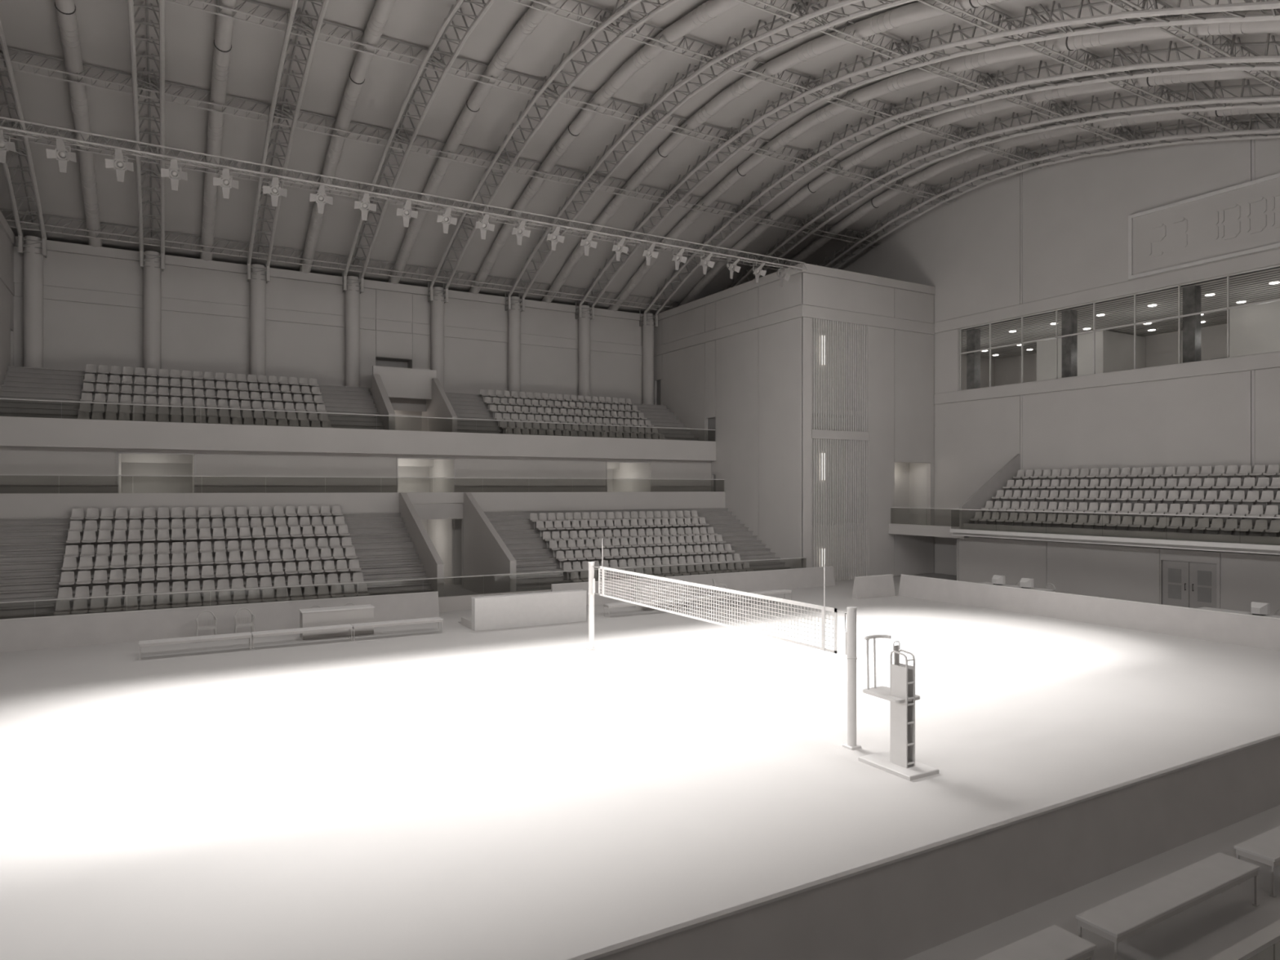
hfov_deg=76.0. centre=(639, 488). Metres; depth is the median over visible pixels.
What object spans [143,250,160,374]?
round column
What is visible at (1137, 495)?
seat
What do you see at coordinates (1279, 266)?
ceiling
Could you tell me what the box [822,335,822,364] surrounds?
wall lamp
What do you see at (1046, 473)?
seat
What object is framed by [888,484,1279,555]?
balcony
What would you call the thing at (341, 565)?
seat
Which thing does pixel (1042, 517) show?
seat
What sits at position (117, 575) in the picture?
seat
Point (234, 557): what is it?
seat
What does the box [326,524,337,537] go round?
seat
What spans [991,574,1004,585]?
monitor
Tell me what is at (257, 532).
seat
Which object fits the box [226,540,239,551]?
seat
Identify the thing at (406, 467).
wall
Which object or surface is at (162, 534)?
seat
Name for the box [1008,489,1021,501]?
seat
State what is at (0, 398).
glass railing
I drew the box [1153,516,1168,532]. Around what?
seat
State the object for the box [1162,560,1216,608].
door
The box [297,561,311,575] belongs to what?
seat
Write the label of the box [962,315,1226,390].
wall
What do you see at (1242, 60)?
roof truss
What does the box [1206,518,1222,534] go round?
seat
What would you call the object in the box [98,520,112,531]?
seat
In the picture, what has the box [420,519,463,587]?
wall
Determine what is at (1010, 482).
seat
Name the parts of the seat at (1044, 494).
backrest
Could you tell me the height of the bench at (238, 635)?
0.450 m
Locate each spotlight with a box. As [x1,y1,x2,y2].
[0,128,16,163]
[45,138,76,173]
[105,149,133,182]
[160,158,187,191]
[213,168,238,198]
[262,176,287,206]
[309,185,333,213]
[354,192,376,220]
[396,200,417,226]
[436,207,457,233]
[475,213,494,239]
[511,219,530,245]
[546,226,564,250]
[580,231,597,256]
[612,237,628,261]
[642,242,658,266]
[671,247,687,270]
[700,252,715,275]
[726,257,741,279]
[751,261,766,283]
[776,266,791,287]
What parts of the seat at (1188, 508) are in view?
backrest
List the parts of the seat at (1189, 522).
backrest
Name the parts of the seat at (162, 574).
backrest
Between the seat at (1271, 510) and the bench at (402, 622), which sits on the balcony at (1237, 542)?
the seat at (1271, 510)
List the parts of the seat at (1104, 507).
backrest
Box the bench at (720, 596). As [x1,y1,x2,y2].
[670,593,736,611]
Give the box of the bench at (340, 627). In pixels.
[251,623,352,649]
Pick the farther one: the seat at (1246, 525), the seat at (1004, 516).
the seat at (1004, 516)
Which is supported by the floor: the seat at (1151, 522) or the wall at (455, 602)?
the wall at (455, 602)
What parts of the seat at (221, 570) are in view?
backrest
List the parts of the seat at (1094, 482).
backrest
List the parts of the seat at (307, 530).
backrest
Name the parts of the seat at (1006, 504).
backrest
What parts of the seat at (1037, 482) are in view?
backrest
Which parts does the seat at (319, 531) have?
backrest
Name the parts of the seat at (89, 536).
backrest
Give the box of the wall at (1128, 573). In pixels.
[956,537,1279,615]
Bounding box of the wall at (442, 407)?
[431,377,457,432]
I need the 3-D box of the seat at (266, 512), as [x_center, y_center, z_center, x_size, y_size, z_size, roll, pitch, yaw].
[-15.534,1.136,34.071,0.428,0.768,0.454,0,0,-30]
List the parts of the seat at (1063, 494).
backrest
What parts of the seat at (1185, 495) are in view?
backrest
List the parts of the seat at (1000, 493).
backrest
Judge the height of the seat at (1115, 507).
0.768 m
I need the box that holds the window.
[959,264,1279,391]
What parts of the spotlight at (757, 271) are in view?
barn door, barn door, barn door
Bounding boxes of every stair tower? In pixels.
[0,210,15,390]
[653,262,935,580]
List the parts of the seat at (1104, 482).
backrest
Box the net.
[593,563,847,654]
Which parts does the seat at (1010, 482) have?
backrest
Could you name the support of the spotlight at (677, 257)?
hanging from the lighting truss at (15, 130)
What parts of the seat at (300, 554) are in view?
backrest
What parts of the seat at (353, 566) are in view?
backrest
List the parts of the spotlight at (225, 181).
barn door, gel frame, barn door, barn door, barn door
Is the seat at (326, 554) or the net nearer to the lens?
the net
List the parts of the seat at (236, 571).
backrest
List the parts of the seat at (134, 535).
backrest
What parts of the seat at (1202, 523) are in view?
backrest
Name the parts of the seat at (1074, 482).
backrest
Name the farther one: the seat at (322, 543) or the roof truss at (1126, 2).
the seat at (322, 543)
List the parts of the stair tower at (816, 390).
door, door, door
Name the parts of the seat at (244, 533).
backrest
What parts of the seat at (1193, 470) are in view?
backrest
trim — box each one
[116,452,195,493]
[375,357,410,368]
[396,457,455,503]
[606,461,651,492]
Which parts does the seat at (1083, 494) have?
backrest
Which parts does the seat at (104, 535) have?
backrest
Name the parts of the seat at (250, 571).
backrest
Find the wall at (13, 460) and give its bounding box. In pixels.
[0,446,711,493]
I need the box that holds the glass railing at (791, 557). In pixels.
[0,557,806,603]
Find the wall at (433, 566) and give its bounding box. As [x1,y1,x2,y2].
[399,493,444,596]
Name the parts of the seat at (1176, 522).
backrest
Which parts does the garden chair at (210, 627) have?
leg, backrest, seat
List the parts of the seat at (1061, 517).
backrest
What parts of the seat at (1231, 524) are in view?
backrest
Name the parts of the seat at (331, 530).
backrest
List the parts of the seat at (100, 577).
backrest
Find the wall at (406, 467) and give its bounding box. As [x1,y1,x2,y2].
[398,458,453,503]
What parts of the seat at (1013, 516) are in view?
backrest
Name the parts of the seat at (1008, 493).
backrest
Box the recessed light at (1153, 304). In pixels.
[1146,303,1157,306]
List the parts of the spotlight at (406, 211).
barn door, barn door, gel frame, barn door, barn door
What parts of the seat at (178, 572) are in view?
backrest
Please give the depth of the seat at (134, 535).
30.53 m
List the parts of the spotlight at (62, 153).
barn door, barn door, gel frame, barn door, barn door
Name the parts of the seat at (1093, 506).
backrest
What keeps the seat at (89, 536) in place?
on the stand at (33, 550)
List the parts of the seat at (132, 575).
backrest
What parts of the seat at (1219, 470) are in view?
backrest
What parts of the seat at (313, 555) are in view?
backrest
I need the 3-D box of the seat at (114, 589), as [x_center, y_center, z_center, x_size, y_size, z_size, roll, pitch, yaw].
[-17.676,3.646,27.574,0.428,0.768,0.454,0,0,-30]
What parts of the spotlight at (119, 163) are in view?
barn door, barn door, gel frame, barn door, barn door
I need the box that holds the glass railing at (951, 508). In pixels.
[951,508,1279,518]
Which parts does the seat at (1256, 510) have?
backrest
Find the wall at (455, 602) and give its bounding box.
[438,589,551,612]
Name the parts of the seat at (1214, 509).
backrest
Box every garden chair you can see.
[195,609,217,635]
[233,607,254,633]
[309,604,320,608]
[686,579,701,600]
[712,577,728,599]
[1042,582,1055,591]
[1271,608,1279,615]
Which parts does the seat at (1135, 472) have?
backrest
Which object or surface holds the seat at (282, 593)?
on the stand at (33, 550)
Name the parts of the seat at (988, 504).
backrest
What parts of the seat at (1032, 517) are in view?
backrest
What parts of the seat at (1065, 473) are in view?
backrest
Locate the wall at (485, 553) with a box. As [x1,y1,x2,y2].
[463,493,515,593]
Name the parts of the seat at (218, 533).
backrest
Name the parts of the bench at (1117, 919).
leg, leg, leg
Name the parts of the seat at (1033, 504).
backrest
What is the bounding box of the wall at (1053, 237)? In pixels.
[832,120,1279,575]
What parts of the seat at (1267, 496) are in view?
backrest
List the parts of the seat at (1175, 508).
backrest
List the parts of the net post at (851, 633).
plate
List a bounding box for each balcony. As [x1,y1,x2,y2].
[0,416,715,461]
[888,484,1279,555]
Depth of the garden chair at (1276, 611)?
26.40 m
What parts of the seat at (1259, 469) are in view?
backrest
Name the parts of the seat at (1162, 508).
backrest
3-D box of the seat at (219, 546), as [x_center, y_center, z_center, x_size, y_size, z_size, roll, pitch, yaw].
[-16.002,2.396,31.173,0.428,0.768,0.454,0,0,-30]
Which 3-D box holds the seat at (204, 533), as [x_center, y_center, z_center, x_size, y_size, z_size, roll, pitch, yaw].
[-16.784,1.926,31.594,0.428,0.768,0.454,0,0,-30]
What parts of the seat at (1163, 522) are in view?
backrest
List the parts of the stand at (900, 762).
guard post, guard post, guard rail, seat, plate, panel, panel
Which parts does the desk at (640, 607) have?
panel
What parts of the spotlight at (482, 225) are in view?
barn door, barn door, gel frame, barn door, barn door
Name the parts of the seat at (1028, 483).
backrest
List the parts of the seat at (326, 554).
backrest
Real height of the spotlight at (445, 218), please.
1.022 m
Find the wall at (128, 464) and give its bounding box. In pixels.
[118,453,194,493]
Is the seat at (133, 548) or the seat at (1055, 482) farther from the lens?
the seat at (1055, 482)
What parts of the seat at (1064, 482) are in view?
backrest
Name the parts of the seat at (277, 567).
backrest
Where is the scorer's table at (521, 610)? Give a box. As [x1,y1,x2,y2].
[461,589,586,631]
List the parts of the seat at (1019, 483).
backrest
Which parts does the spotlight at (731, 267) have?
barn door, barn door, barn door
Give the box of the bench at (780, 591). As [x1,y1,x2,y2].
[729,589,791,605]
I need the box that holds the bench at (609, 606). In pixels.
[603,598,675,617]
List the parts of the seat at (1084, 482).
backrest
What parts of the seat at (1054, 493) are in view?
backrest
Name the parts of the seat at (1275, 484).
backrest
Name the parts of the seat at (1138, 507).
backrest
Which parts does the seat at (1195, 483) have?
backrest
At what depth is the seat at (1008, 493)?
39.37 m
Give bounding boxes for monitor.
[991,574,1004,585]
[1019,577,1033,588]
[1251,601,1269,615]
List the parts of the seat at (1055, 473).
backrest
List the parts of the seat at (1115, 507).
backrest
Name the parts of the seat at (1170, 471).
backrest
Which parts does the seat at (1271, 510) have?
backrest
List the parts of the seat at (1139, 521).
backrest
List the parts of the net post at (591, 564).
plate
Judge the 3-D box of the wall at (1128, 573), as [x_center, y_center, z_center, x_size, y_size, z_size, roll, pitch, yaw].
[24.887,3.595,28.830,2.500,2.310,30.860,0,0,-30]
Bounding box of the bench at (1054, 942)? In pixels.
[974,924,1096,959]
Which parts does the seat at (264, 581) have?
backrest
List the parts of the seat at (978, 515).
backrest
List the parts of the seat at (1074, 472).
backrest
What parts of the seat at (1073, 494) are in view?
backrest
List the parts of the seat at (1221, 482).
backrest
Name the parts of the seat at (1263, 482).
backrest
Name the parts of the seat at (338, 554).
backrest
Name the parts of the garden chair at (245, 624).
leg, backrest, seat, leg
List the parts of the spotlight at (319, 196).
barn door, barn door, gel frame, barn door, barn door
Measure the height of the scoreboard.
2.840 m
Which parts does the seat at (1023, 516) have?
backrest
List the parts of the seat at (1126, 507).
backrest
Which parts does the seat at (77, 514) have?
backrest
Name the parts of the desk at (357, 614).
panel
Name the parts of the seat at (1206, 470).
backrest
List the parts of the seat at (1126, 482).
backrest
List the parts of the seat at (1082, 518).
backrest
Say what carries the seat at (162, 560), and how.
on the stand at (33, 550)
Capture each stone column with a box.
[966,328,980,389]
[1061,309,1077,377]
[1182,284,1200,363]
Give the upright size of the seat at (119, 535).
0.768 m
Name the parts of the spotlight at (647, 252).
barn door, barn door, barn door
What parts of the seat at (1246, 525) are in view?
backrest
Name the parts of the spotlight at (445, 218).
barn door, barn door, gel frame, barn door, barn door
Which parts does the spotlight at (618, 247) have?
barn door, gel frame, barn door, barn door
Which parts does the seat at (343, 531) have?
backrest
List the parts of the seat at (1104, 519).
backrest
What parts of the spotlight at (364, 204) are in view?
barn door, barn door, gel frame, barn door, barn door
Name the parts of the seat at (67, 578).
backrest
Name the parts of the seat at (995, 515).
backrest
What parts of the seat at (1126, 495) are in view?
backrest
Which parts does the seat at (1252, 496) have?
backrest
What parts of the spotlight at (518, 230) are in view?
barn door, barn door, gel frame, barn door, barn door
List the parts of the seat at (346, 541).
backrest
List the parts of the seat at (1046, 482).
backrest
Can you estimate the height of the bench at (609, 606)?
0.450 m
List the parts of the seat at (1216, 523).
backrest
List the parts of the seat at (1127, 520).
backrest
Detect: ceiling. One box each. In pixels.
[0,0,1279,315]
[962,266,1279,353]
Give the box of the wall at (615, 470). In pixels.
[607,462,648,492]
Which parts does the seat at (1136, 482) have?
backrest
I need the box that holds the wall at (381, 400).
[372,373,395,430]
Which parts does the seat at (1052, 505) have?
backrest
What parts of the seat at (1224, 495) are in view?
backrest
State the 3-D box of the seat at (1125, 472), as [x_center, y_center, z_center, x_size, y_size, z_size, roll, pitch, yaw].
[21.345,-0.534,36.111,0.454,0.768,0.428,0,0,-30]
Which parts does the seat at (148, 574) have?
backrest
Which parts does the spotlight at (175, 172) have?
barn door, barn door, gel frame, barn door, barn door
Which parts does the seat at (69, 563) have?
backrest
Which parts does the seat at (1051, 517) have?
backrest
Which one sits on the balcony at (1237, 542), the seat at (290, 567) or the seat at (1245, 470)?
the seat at (1245, 470)
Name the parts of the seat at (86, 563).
backrest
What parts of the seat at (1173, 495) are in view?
backrest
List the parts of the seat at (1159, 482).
backrest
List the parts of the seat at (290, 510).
backrest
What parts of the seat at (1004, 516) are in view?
backrest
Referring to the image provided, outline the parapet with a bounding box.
[0,491,724,519]
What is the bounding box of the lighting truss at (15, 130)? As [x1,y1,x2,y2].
[0,116,807,271]
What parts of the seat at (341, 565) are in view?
backrest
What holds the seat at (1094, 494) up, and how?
on the balcony at (1237, 542)
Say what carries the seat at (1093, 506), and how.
on the balcony at (1237, 542)
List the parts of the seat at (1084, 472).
backrest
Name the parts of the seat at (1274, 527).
backrest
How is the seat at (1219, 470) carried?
on the balcony at (1237, 542)
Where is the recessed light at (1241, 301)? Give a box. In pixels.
[1235,300,1246,302]
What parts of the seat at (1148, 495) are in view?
backrest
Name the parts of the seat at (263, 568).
backrest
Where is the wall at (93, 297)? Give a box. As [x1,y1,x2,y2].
[13,235,643,404]
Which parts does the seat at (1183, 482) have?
backrest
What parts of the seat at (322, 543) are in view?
backrest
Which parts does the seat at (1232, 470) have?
backrest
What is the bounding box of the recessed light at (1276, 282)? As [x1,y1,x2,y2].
[1268,280,1279,284]
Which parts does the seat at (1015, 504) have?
backrest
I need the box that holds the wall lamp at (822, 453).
[822,453,822,479]
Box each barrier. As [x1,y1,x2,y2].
[0,591,439,652]
[551,565,835,605]
[566,733,1279,959]
[851,573,895,599]
[897,573,1279,650]
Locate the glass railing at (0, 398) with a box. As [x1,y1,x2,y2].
[0,398,715,430]
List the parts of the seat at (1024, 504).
backrest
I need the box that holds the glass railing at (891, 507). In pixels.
[890,506,951,509]
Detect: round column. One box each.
[23,235,43,368]
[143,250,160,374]
[249,264,266,381]
[345,275,359,386]
[431,286,444,390]
[508,296,520,396]
[578,305,590,400]
[642,313,653,404]
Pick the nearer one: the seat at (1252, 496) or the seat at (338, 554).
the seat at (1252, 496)
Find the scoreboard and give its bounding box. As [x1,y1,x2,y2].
[1128,173,1279,279]
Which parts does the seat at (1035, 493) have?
backrest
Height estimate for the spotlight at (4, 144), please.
1.022 m
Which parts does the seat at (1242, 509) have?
backrest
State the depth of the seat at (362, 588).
30.99 m
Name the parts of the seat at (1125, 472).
backrest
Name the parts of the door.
pane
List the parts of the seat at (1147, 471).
backrest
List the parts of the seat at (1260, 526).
backrest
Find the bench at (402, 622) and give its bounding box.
[351,617,443,639]
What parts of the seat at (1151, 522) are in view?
backrest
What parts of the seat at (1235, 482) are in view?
backrest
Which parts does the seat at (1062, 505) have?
backrest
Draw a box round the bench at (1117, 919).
[1075,852,1260,959]
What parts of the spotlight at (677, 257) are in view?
barn door, barn door, barn door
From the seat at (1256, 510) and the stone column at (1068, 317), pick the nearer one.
the seat at (1256, 510)
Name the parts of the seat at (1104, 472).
backrest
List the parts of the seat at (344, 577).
backrest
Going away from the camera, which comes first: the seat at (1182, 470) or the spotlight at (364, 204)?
the spotlight at (364, 204)
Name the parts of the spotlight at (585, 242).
barn door, barn door, gel frame, barn door, barn door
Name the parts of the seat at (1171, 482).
backrest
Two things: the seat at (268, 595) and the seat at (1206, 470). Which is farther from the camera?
the seat at (1206, 470)
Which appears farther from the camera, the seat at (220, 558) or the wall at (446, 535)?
the wall at (446, 535)
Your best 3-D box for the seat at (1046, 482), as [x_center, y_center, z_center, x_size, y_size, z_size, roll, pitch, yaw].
[19.019,-0.034,38.524,0.454,0.768,0.428,0,0,-30]
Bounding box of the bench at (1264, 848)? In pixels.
[1233,826,1279,897]
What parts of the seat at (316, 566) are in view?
backrest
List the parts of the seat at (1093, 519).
backrest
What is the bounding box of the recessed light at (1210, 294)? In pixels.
[1204,293,1215,296]
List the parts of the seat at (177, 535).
backrest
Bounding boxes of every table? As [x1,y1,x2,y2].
[980,582,1053,591]
[1197,607,1279,617]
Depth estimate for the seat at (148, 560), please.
29.46 m
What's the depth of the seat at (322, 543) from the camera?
33.15 m
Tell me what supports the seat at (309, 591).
on the stand at (33, 550)
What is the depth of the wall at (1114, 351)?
45.23 m
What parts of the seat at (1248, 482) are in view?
backrest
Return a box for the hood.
[368,365,436,431]
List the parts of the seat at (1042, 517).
backrest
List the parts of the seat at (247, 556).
backrest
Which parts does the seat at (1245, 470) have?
backrest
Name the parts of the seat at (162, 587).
backrest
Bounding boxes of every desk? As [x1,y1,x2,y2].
[298,604,374,639]
[635,582,688,610]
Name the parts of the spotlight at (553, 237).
barn door, barn door, gel frame, barn door, barn door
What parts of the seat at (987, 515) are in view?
backrest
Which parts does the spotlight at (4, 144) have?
barn door, barn door, gel frame, barn door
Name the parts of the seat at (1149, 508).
backrest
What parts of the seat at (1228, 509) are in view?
backrest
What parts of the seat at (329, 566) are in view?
backrest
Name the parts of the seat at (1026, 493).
backrest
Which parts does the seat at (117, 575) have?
backrest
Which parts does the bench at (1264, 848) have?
leg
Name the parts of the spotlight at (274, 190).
barn door, gel frame, barn door, barn door, barn door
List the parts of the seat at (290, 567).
backrest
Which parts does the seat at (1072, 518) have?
backrest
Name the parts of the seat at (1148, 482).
backrest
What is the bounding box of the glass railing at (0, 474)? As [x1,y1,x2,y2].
[0,474,724,479]
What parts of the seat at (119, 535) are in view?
backrest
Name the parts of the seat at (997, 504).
backrest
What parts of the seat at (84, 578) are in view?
backrest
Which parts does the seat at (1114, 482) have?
backrest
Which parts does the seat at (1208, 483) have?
backrest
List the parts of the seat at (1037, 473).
backrest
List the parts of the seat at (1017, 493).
backrest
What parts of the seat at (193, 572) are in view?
backrest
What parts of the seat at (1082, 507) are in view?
backrest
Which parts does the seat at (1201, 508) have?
backrest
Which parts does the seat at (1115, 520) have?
backrest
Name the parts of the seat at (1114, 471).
backrest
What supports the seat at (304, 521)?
on the stand at (33, 550)
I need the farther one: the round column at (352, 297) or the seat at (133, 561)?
the round column at (352, 297)
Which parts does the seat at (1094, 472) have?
backrest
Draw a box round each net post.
[586,561,596,650]
[842,606,861,750]
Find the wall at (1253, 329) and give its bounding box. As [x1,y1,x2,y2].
[1229,301,1279,357]
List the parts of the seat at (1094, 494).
backrest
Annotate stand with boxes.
[0,365,384,429]
[0,512,434,619]
[444,391,698,440]
[483,507,790,591]
[857,634,938,781]
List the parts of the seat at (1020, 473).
backrest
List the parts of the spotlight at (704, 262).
barn door, barn door, barn door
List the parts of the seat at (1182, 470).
backrest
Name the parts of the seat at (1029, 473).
backrest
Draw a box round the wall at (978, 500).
[959,453,1020,528]
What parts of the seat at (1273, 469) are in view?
backrest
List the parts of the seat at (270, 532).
backrest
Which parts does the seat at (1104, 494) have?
backrest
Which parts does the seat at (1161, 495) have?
backrest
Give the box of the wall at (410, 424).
[394,410,422,431]
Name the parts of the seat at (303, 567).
backrest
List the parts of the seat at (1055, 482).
backrest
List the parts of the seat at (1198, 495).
backrest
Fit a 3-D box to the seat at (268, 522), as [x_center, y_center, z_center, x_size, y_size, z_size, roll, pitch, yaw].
[-15.154,1.576,33.416,0.428,0.768,0.454,0,0,-30]
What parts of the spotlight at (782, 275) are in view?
barn door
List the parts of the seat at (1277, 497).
backrest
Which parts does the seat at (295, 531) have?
backrest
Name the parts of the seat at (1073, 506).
backrest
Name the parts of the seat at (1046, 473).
backrest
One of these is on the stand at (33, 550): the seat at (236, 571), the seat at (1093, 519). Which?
the seat at (236, 571)
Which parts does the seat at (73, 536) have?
backrest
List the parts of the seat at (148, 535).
backrest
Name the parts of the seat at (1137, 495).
backrest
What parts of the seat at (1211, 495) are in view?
backrest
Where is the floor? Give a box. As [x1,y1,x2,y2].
[0,572,1279,959]
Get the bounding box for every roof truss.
[0,18,46,257]
[0,46,880,247]
[0,208,680,311]
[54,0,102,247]
[127,0,164,271]
[164,0,955,204]
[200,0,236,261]
[247,0,328,283]
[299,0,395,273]
[342,0,495,293]
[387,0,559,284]
[427,0,679,303]
[468,0,747,293]
[505,0,916,311]
[507,0,1048,168]
[541,0,1008,302]
[575,0,1279,319]
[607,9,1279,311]
[639,33,1279,326]
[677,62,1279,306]
[724,78,1279,289]
[735,0,1149,150]
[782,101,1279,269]
[815,113,1279,269]
[916,0,1248,140]
[1102,0,1279,91]
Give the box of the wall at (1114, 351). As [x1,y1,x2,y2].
[1036,330,1145,381]
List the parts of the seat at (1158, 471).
backrest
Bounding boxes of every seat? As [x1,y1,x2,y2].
[53,600,70,615]
[56,586,72,600]
[58,571,75,586]
[61,556,76,571]
[63,545,79,557]
[66,530,80,545]
[67,520,82,532]
[70,508,84,520]
[71,599,87,613]
[73,586,89,599]
[75,570,91,586]
[77,556,93,570]
[80,544,94,556]
[81,530,96,544]
[83,520,97,531]
[84,507,98,519]
[88,598,104,613]
[90,585,106,599]
[92,569,107,585]
[93,555,108,569]
[95,544,110,556]
[97,529,111,544]
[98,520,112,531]
[100,507,113,519]
[106,597,121,612]
[107,584,122,598]
[108,568,123,584]
[110,555,124,568]
[111,543,125,555]
[112,529,126,543]
[113,520,127,531]
[114,507,128,519]
[123,596,137,610]
[124,568,139,583]
[124,583,138,597]
[125,555,139,568]
[126,542,140,555]
[127,529,141,543]
[128,507,142,519]
[128,519,141,530]
[139,595,154,609]
[140,568,155,582]
[140,582,154,596]
[141,554,155,568]
[142,507,155,519]
[142,519,155,530]
[142,528,155,542]
[142,542,155,555]
[155,567,170,582]
[155,582,170,595]
[155,594,170,608]
[156,506,169,519]
[156,519,169,530]
[156,528,169,542]
[156,542,169,554]
[156,553,169,567]
[170,506,182,519]
[170,519,183,529]
[170,528,183,542]
[171,542,184,554]
[171,553,184,566]
[171,566,185,581]
[171,581,185,595]
[171,593,186,608]
[184,506,196,518]
[184,518,197,529]
[185,528,197,542]
[185,541,198,553]
[186,552,199,566]
[186,565,199,580]
[186,580,200,594]
[187,592,201,606]
[197,506,209,518]
[198,518,210,529]
[199,528,211,541]
[200,541,212,553]
[200,552,213,565]
[201,565,214,579]
[202,579,215,593]
[203,591,217,605]
[210,506,222,518]
[211,518,223,528]
[212,527,225,541]
[213,540,226,552]
[214,551,227,564]
[215,564,229,579]
[217,578,230,592]
[217,591,231,604]
[223,506,235,518]
[224,517,236,528]
[226,527,238,540]
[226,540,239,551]
[228,551,241,564]
[230,564,243,578]
[231,577,244,591]
[232,590,246,604]
[236,506,248,517]
[237,517,249,528]
[239,527,251,540]
[240,540,253,551]
[242,551,255,564]
[244,564,257,577]
[245,577,258,591]
[247,589,261,603]
[248,506,260,517]
[250,517,262,528]
[252,526,264,539]
[253,539,266,551]
[256,550,268,563]
[257,563,271,577]
[259,577,273,590]
[261,506,272,517]
[262,517,275,528]
[262,588,275,602]
[265,526,277,539]
[266,539,279,551]
[269,550,281,562]
[271,562,284,576]
[273,506,284,517]
[273,576,286,589]
[275,516,287,528]
[275,587,289,600]
[277,526,289,538]
[280,538,292,550]
[282,549,294,562]
[284,561,297,576]
[285,506,297,516]
[287,575,300,588]
[288,516,299,527]
[290,525,302,538]
[290,586,303,599]
[293,538,304,550]
[295,549,307,561]
[297,506,308,516]
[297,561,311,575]
[299,516,311,527]
[301,574,314,587]
[302,525,314,538]
[303,586,317,599]
[305,537,317,549]
[307,548,320,561]
[309,506,319,516]
[311,516,323,527]
[311,560,324,574]
[314,525,326,537]
[314,574,326,586]
[317,537,329,549]
[317,585,330,598]
[320,505,331,516]
[320,547,333,560]
[323,516,334,526]
[324,560,336,573]
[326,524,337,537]
[327,573,339,586]
[329,537,342,548]
[330,584,343,597]
[332,505,342,516]
[333,547,345,559]
[334,515,346,526]
[336,560,348,573]
[337,524,350,537]
[340,573,352,585]
[342,537,353,548]
[343,584,356,596]
[345,546,357,559]
[348,559,361,573]
[352,572,364,584]
[356,583,369,595]
[969,511,982,524]
[978,511,991,524]
[981,500,993,511]
[986,511,999,524]
[989,501,1001,511]
[991,489,1004,501]
[995,512,1008,524]
[998,501,1010,512]
[1000,489,1012,501]
[1002,480,1013,489]
[1004,512,1017,525]
[1007,501,1019,512]
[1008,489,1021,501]
[1011,480,1022,489]
[1013,470,1024,479]
[1013,512,1026,525]
[1016,501,1028,512]
[1017,489,1030,501]
[1019,480,1031,489]
[1021,469,1033,479]
[1023,513,1035,526]
[1025,501,1037,513]
[1026,489,1039,501]
[1028,479,1040,489]
[1030,469,1041,479]
[1032,513,1045,526]
[1034,501,1047,513]
[1035,489,1048,502]
[1037,479,1049,489]
[1039,469,1050,479]
[1042,513,1056,527]
[1044,502,1057,513]
[1045,489,1057,502]
[1046,479,1058,489]
[1048,469,1060,479]
[1052,514,1066,527]
[1053,502,1066,514]
[1054,489,1067,502]
[1056,479,1068,489]
[1057,468,1069,479]
[1062,514,1076,528]
[1063,502,1077,514]
[1064,489,1077,502]
[1065,479,1078,490]
[1066,468,1079,479]
[1073,514,1087,528]
[1074,502,1087,515]
[1075,468,1088,479]
[1075,479,1088,490]
[1075,489,1088,502]
[1084,489,1098,502]
[1084,502,1097,515]
[1084,515,1097,528]
[1085,468,1098,479]
[1085,479,1098,490]
[1094,515,1109,528]
[1095,467,1109,479]
[1095,479,1109,490]
[1095,490,1109,502]
[1095,502,1109,515]
[1106,467,1119,479]
[1106,478,1119,490]
[1106,490,1119,502]
[1106,502,1119,515]
[1106,515,1120,529]
[1116,467,1129,479]
[1116,478,1130,490]
[1116,490,1131,502]
[1117,502,1131,515]
[1117,515,1132,530]
[1127,466,1141,479]
[1128,478,1142,490]
[1128,490,1142,502]
[1128,502,1143,516]
[1128,515,1144,530]
[1137,466,1151,478]
[1138,478,1153,490]
[1139,490,1154,503]
[1140,502,1155,516]
[1141,516,1156,531]
[1149,466,1163,478]
[1150,478,1164,490]
[1151,490,1166,503]
[1152,503,1168,516]
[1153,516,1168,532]
[1160,466,1175,478]
[1162,478,1177,490]
[1163,490,1178,503]
[1164,503,1180,517]
[1166,517,1182,532]
[1172,466,1186,478]
[1173,478,1189,490]
[1175,490,1191,503]
[1177,503,1193,517]
[1179,517,1195,533]
[1184,466,1199,478]
[1186,477,1201,490]
[1188,490,1204,504]
[1190,503,1206,518]
[1192,518,1208,533]
[1196,466,1212,479]
[1199,477,1214,491]
[1201,490,1217,504]
[1204,504,1220,518]
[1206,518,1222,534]
[1209,465,1224,478]
[1212,477,1227,493]
[1214,490,1231,505]
[1217,504,1234,519]
[1220,519,1237,534]
[1222,465,1237,479]
[1225,477,1241,491]
[1228,490,1244,506]
[1231,504,1248,522]
[1235,465,1251,481]
[1235,519,1252,535]
[1239,477,1255,492]
[1242,490,1258,509]
[1245,504,1262,524]
[1248,464,1265,482]
[1249,520,1267,536]
[1253,477,1269,495]
[1256,490,1273,510]
[1260,505,1278,526]
[1262,464,1279,484]
[1265,520,1279,537]
[1266,476,1279,497]
[1271,490,1279,502]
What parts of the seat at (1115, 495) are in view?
backrest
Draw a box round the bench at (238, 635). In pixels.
[138,631,252,659]
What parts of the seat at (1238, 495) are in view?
backrest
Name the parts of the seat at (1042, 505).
backrest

